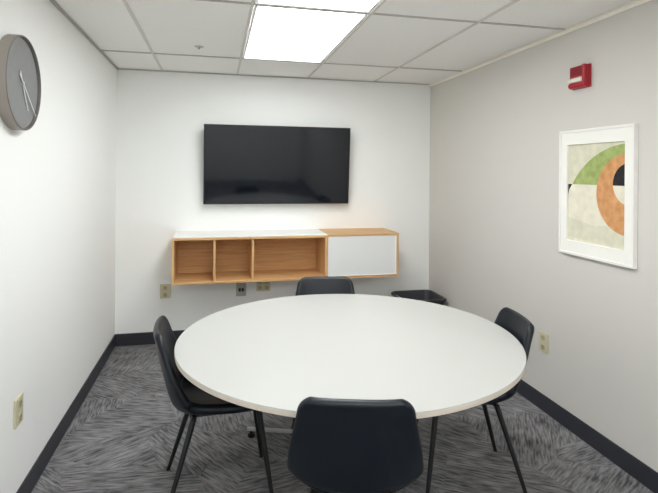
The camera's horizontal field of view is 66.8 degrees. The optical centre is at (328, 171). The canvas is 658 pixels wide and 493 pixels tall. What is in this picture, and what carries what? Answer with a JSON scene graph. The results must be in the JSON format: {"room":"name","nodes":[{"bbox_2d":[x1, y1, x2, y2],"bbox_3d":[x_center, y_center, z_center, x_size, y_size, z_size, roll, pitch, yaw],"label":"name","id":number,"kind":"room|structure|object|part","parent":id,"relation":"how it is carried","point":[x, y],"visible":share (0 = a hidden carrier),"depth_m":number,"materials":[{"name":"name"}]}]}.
{"room":"meeting room","nodes":[
{"label":"meeting room","id":0,"kind":"room"},
{"bbox_2d":[0,0,116,492],"bbox_3d":[-0.988,0.261,0.368,0.100,2.454,7.900,0,0,-13],"label":"wall","id":1,"kind":"structure","parent":0,"point":[58,175],"depth_m":2.60,"materials":[{"name":"white paint"}]},
{"bbox_2d":[14,392,22,428],"bbox_3d":[-1.341,1.033,2.158,0.013,0.122,0.088,0,0,-13],"label":"wall outlet","id":2,"kind":"object","parent":1,"relation":"attached to","point":[18,403],"visible":1,"depth_m":2.14,"materials":[{"name":"beige plastic"}]},
{"bbox_2d":[18,412,21,421],"bbox_3d":[-1.338,1.063,2.158,0.007,0.033,0.034,0,0,-13],"label":"socket","id":3,"kind":"object","parent":2,"relation":"attached to","point":[19,413],"depth_m":2.16,"materials":[{"name":"beige plastic"}]},
{"bbox_2d":[0,34,40,130],"bbox_3d":[-1.294,-0.370,2.082,0.048,0.394,0.394,0,0,-13],"label":"wall clock","id":4,"kind":"object","parent":1,"relation":"attached to","point":[20,78],"visible":1,"depth_m":2.05,"materials":[{"name":"beige"}]},
{"bbox_2d":[16,334,115,492],"bbox_3d":[-0.946,1.436,0.380,0.008,0.104,7.900,0,0,-13],"label":"baseboard","id":5,"kind":"structure","parent":1,"relation":"attached to","point":[40,464],"depth_m":2.77,"materials":[{"name":"grey plastic"}]},
{"bbox_2d":[49,0,118,68],"bbox_3d":[-0.920,-0.874,0.381,0.020,0.024,7.900,0,0,-13],"label":"trim","id":6,"kind":"structure","parent":1,"relation":"attached to","point":[53,2],"depth_m":3.04,"materials":[{"name":"grey metal"}]},
{"bbox_2d":[115,69,429,333],"bbox_3d":[-0.426,0.266,4.595,3.057,2.454,0.100,0,0,-13],"label":"wall","id":7,"kind":"structure","parent":0,"point":[162,117],"depth_m":4.45,"materials":[{"name":"white paint"}]},
{"bbox_2d":[115,330,184,345],"bbox_3d":[-0.425,1.441,4.542,2.841,0.104,0.008,0,0,-13],"label":"baseboard","id":8,"kind":"structure","parent":7,"relation":"attached to","point":[127,339],"depth_m":4.26,"materials":[{"name":"grey plastic"}]},
{"bbox_2d":[160,284,170,298],"bbox_3d":[-1.417,1.034,4.315,0.088,0.122,0.013,0,0,-13],"label":"wall outlet","id":9,"kind":"object","parent":7,"relation":"attached to","point":[165,289],"visible":1,"depth_m":4.31,"materials":[{"name":"beige plastic"}]},
{"bbox_2d":[236,282,245,295],"bbox_3d":[-0.786,1.051,4.458,0.088,0.122,0.012,0,0,-13],"label":"outlet","id":10,"kind":"object","parent":7,"relation":"attached to","point":[240,287],"visible":0.86,"depth_m":4.46,"materials":[{"name":"grey plastic"}]},
{"bbox_2d":[171,229,326,284],"bbox_3d":[-0.674,0.713,4.279,1.260,0.379,0.410,0,0,-13],"label":"open shelf unit","id":11,"kind":"object","parent":7,"relation":"attached to","point":[226,256],"visible":0.96,"depth_m":4.37,"materials":[{"name":"brown wood"}]},
{"bbox_3d":[-1.280,0.712,4.142,0.018,0.370,0.410,0,0,-13],"label":"panel","id":12,"kind":"part","parent":11,"relation":"part of","materials":[{"name":"brown wood"}]},
{"bbox_3d":[-0.716,0.717,4.465,1.224,0.334,0.012,0,0,-13],"label":"panel","id":13,"kind":"part","parent":11,"relation":"part of","materials":[{"name":"brown wood"}]},
{"bbox_3d":[-0.675,0.894,4.279,1.224,0.018,0.410,0,0,-13],"label":"panel","id":14,"kind":"part","parent":11,"relation":"part of","materials":[{"name":"brown wood"}]},
{"bbox_3d":[-0.672,0.542,4.279,1.224,0.018,0.410,0,0,-13],"label":"panel","id":15,"kind":"part","parent":11,"relation":"part of","materials":[{"name":"white wood"}]},
{"bbox_3d":[-0.068,0.723,4.415,0.018,0.370,0.410,0,0,-13],"label":"panel","id":16,"kind":"part","parent":11,"relation":"part of","materials":[{"name":"brown wood"}]},
{"bbox_2d":[256,281,269,290],"bbox_3d":[-0.593,1.017,4.501,0.124,0.118,0.013,0,0,-13],"label":"wall outlet","id":17,"kind":"object","parent":7,"relation":"attached to","point":[260,286],"visible":0.66,"depth_m":4.50,"materials":[{"name":"beige plastic"}]},
{"bbox_2d":[120,69,428,84],"bbox_3d":[-0.403,-0.859,4.537,2.817,0.004,0.020,0,0,-13],"label":"trim","id":18,"kind":"structure","parent":7,"relation":"attached to","point":[120,69],"depth_m":4.50,"materials":[{"name":"grey metal"}]},
{"bbox_2d":[203,124,350,203],"bbox_3d":[-0.454,-0.060,4.471,1.299,0.695,0.128,0,0,-13],"label":"television","id":19,"kind":"object","parent":7,"relation":"attached to","point":[244,164],"visible":1,"depth_m":4.43,"materials":[{"name":"black plastic"}]},
{"bbox_2d":[319,228,398,277],"bbox_3d":[0.254,0.721,4.486,0.638,0.379,0.414,0,0,-13],"label":"upper cabinet","id":20,"kind":"object","parent":7,"relation":"attached to","point":[351,252],"visible":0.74,"depth_m":4.29,"materials":[{"name":"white wood"}]},
{"bbox_3d":[-0.049,0.728,4.420,0.018,0.361,0.410,0,0,-13],"label":"panel","id":21,"kind":"part","parent":20,"relation":"part of","materials":[{"name":"brown wood"}]},
{"bbox_3d":[0.255,0.541,4.488,0.638,0.018,0.410,0,0,-13],"label":"panel","id":22,"kind":"part","parent":20,"relation":"part of","materials":[{"name":"brown wood"}]},
{"bbox_3d":[0.288,0.722,4.294,0.612,0.337,0.018,0,0,-13],"label":"door","id":23,"kind":"part","parent":20,"relation":"part of","materials":[{"name":"white paint"}]},
{"bbox_3d":[0.290,0.722,4.284,0.612,0.337,0.002,0,0,-13],"label":"edge trim","id":24,"kind":"part","parent":20,"relation":"part of","materials":[{"name":"brown"}]},
{"bbox_3d":[0.252,0.902,4.488,0.602,0.018,0.410,0,0,-13],"label":"panel","id":25,"kind":"part","parent":20,"relation":"part of","materials":[{"name":"white laminate"}]},
{"bbox_3d":[0.556,0.733,4.556,0.018,0.361,0.410,0,0,-13],"label":"panel","id":26,"kind":"part","parent":20,"relation":"part of","materials":[{"name":"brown wood"}]},
{"bbox_2d":[31,344,653,492],"bbox_3d":[0.443,1.550,0.693,3.057,0.100,8.100,0,0,-13],"label":"floor","id":27,"kind":"structure","parent":0,"point":[122,437],"depth_m":2.65,"materials":[{"name":"carpet"}]},
{"bbox_2d":[153,315,273,492],"bbox_3d":[-0.547,1.096,2.356,0.537,0.791,0.459,0,0,-16],"label":"chair","id":28,"kind":"object","parent":27,"relation":"on","point":[186,397],"visible":0.56,"depth_m":2.20,"materials":[{"name":"black plastic"}]},
{"bbox_3d":[-0.724,0.869,2.307,0.167,0.340,0.459,0,0,-16],"label":"backrest","id":29,"kind":"part","parent":28,"relation":"part of","materials":[{"name":"black plastic"}]},
{"bbox_3d":[-0.732,1.291,2.474,0.163,0.391,0.029,0,0,19],"label":"leg","id":30,"kind":"part","parent":28,"relation":"part of","materials":[{"name":"black metal"}]},
{"bbox_3d":[-0.645,1.291,2.161,0.029,0.391,0.163,0,0,40],"label":"leg","id":31,"kind":"part","parent":28,"relation":"part of","materials":[{"name":"black metal"}]},
{"bbox_3d":[-0.514,1.035,2.365,0.444,0.122,0.451,0,0,-16],"label":"seat","id":32,"kind":"part","parent":28,"relation":"part of","materials":[{"name":"black plastic"}]},
{"bbox_3d":[-0.497,1.100,2.370,0.320,0.024,0.260,0,0,-16],"label":"under frame","id":33,"kind":"part","parent":28,"relation":"part of","materials":[{"name":"black metal"}]},
{"bbox_3d":[-0.375,1.294,2.571,0.029,0.391,0.119,0,0,20],"label":"leg","id":34,"kind":"part","parent":28,"relation":"part of","materials":[{"name":"black metal"}]},
{"bbox_3d":[-0.289,1.294,2.261,0.119,0.391,0.029,0,0,39],"label":"leg","id":35,"kind":"part","parent":28,"relation":"part of","materials":[{"name":"black metal"}]},
{"bbox_2d":[291,276,354,434],"bbox_3d":[-0.018,1.101,3.107,0.459,0.791,0.537,0,0,-2],"label":"chair","id":36,"kind":"object","parent":27,"relation":"on","point":[318,284],"visible":0.29,"depth_m":3.33,"materials":[{"name":"black plastic"}]},
{"bbox_3d":[-0.023,0.875,3.292,0.459,0.340,0.167,0,0,-2],"label":"backrest","id":37,"kind":"part","parent":36,"relation":"part of","materials":[{"name":"black plastic"}]},
{"bbox_2d":[174,294,525,437],"bbox_3d":[0.089,1.145,2.432,1.619,0.704,1.619,0,0,-13],"label":"conference table","id":38,"kind":"object","parent":27,"relation":"on","point":[268,355],"visible":0.88,"depth_m":2.17,"materials":[{"name":"grey laminate"}]},
{"bbox_2d":[287,396,423,492],"bbox_3d":[0.091,1.102,1.798,0.459,0.791,0.537,0,0,2],"label":"chair","id":39,"kind":"object","parent":27,"relation":"on","point":[336,445],"visible":1,"depth_m":1.57,"materials":[{"name":"black plastic"}]},
{"bbox_3d":[0.092,1.040,1.833,0.451,0.122,0.444,0,0,2],"label":"seat","id":40,"kind":"part","parent":39,"relation":"part of","materials":[{"name":"black plastic"}]},
{"bbox_2d":[391,289,446,304],"bbox_3d":[0.806,1.310,4.516,0.412,0.388,0.392,0,0,-13],"label":"waste bin","id":41,"kind":"object","parent":27,"relation":"on","point":[425,295],"visible":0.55,"depth_m":4.67,"materials":[{"name":"black plastic"}]},
{"bbox_2d":[417,307,534,492],"bbox_3d":[0.701,1.107,2.483,0.537,0.791,0.459,0,0,-2],"label":"chair","id":42,"kind":"object","parent":27,"relation":"on","point":[519,326],"visible":0.29,"depth_m":2.33,"materials":[{"name":"black"}]},
{"bbox_3d":[0.480,1.301,2.313,0.029,0.391,0.119,0,0,33],"label":"leg","id":43,"kind":"part","parent":42,"relation":"part of","materials":[{"name":"black metal"}]},
{"bbox_3d":[0.837,1.304,2.650,0.163,0.391,0.029,0,0,-37],"label":"leg","id":44,"kind":"part","parent":42,"relation":"part of","materials":[{"name":"black metal"}]},
{"bbox_3d":[0.667,1.045,2.482,0.444,0.122,0.451,0,0,-2],"label":"seat","id":45,"kind":"part","parent":42,"relation":"part of","materials":[{"name":"black plastic"}]},
{"bbox_3d":[0.850,1.304,2.326,0.163,0.391,0.029,0,0,32],"label":"leg","id":46,"kind":"part","parent":42,"relation":"part of","materials":[{"name":"black metal"}]},
{"bbox_3d":[0.888,0.883,2.490,0.167,0.340,0.459,0,0,-2],"label":"backrest","id":47,"kind":"part","parent":42,"relation":"part of","materials":[{"name":"black plastic"}]},
{"bbox_2d":[54,0,635,83],"bbox_3d":[0.464,-0.905,0.693,2.857,0.096,7.900,0,0,-13],"label":"ceiling","id":48,"kind":"structure","parent":0,"point":[168,26],"depth_m":3.13,"materials":[{"name":"tile"}]},
{"bbox_2d":[242,5,367,62],"bbox_3d":[-0.221,-0.894,3.250,0.613,0.071,1.254,0,0,-13],"label":"ceiling light","id":49,"kind":"object","parent":48,"relation":"attached to","point":[274,33],"visible":0.74,"depth_m":3.11,"materials":[{"name":"white plastic"}]},
{"bbox_2d":[255,0,381,12],"bbox_3d":[0.059,-0.891,2.007,0.613,0.071,1.254,0,0,-13],"label":"ceiling light","id":50,"kind":"object","parent":48,"relation":"attached to","point":[364,6],"visible":1,"depth_m":2.56,"materials":[{"name":"white plastic"}]},
{"bbox_2d":[122,0,519,81],"bbox_3d":[0.360,-0.856,0.670,1.927,0.009,7.900,0,0,-13],"label":"grid","id":51,"kind":"object","parent":48,"relation":"attached to","point":[382,2],"visible":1,"depth_m":3.08,"materials":[{"name":"white metal"}]},
{"bbox_2d":[102,0,565,71],"bbox_3d":[0.443,-0.855,0.788,2.857,0.008,6.386,0,0,-13],"label":"grid","id":52,"kind":"object","parent":48,"relation":"attached to","point":[222,1],"visible":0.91,"depth_m":2.87,"materials":[{"name":"grey metal"}]},
{"bbox_2d":[429,0,657,471],"bbox_3d":[1.896,0.286,1.018,0.100,2.454,7.900,0,0,-13],"label":"wall","id":53,"kind":"structure","parent":0,"point":[495,127],"depth_m":3.07,"materials":[{"name":"grey paint"}]},
{"bbox_2d":[429,0,650,86],"bbox_3d":[1.848,-0.830,1.006,0.018,0.022,7.900,0,0,-13],"label":"trim","id":54,"kind":"structure","parent":53,"relation":"attached to","point":[637,2],"depth_m":3.06,"materials":[{"name":"white metal"}]},
{"bbox_2d":[539,331,548,353],"bbox_3d":[1.351,1.075,3.145,0.013,0.122,0.088,0,0,-13],"label":"wall outlet","id":55,"kind":"object","parent":53,"relation":"attached to","point":[543,337],"visible":1,"depth_m":3.13,"materials":[{"name":"beige plastic"}]},
{"bbox_2d":[568,63,591,89],"bbox_3d":[1.418,-0.538,2.830,0.049,0.130,0.140,0,0,-13],"label":"fire alarm","id":56,"kind":"object","parent":53,"relation":"attached to","point":[580,76],"visible":1,"depth_m":2.80,"materials":[{"name":"red plastic"}]},
{"bbox_2d":[570,66,581,76],"bbox_3d":[1.405,-0.572,2.837,0.004,0.042,0.091,0,0,-13],"label":"grille","id":57,"kind":"object","parent":56,"relation":"attached to","point":[576,71],"depth_m":2.83,"materials":[{"name":"red plastic"}]},
{"bbox_2d":[516,379,657,492],"bbox_3d":[1.833,1.460,1.007,0.008,0.104,7.900,0,0,-13],"label":"baseboard","id":58,"kind":"structure","parent":53,"relation":"attached to","point":[627,462],"depth_m":2.71,"materials":[{"name":"grey plastic"}]},
{"bbox_2d":[558,123,637,268],"bbox_3d":[1.449,0.120,2.722,0.026,0.717,0.548,0,0,-13],"label":"framed print","id":59,"kind":"object","parent":53,"relation":"attached to","point":[598,167],"visible":1,"depth_m":2.68,"materials":[{"name":"white"}]}
]}

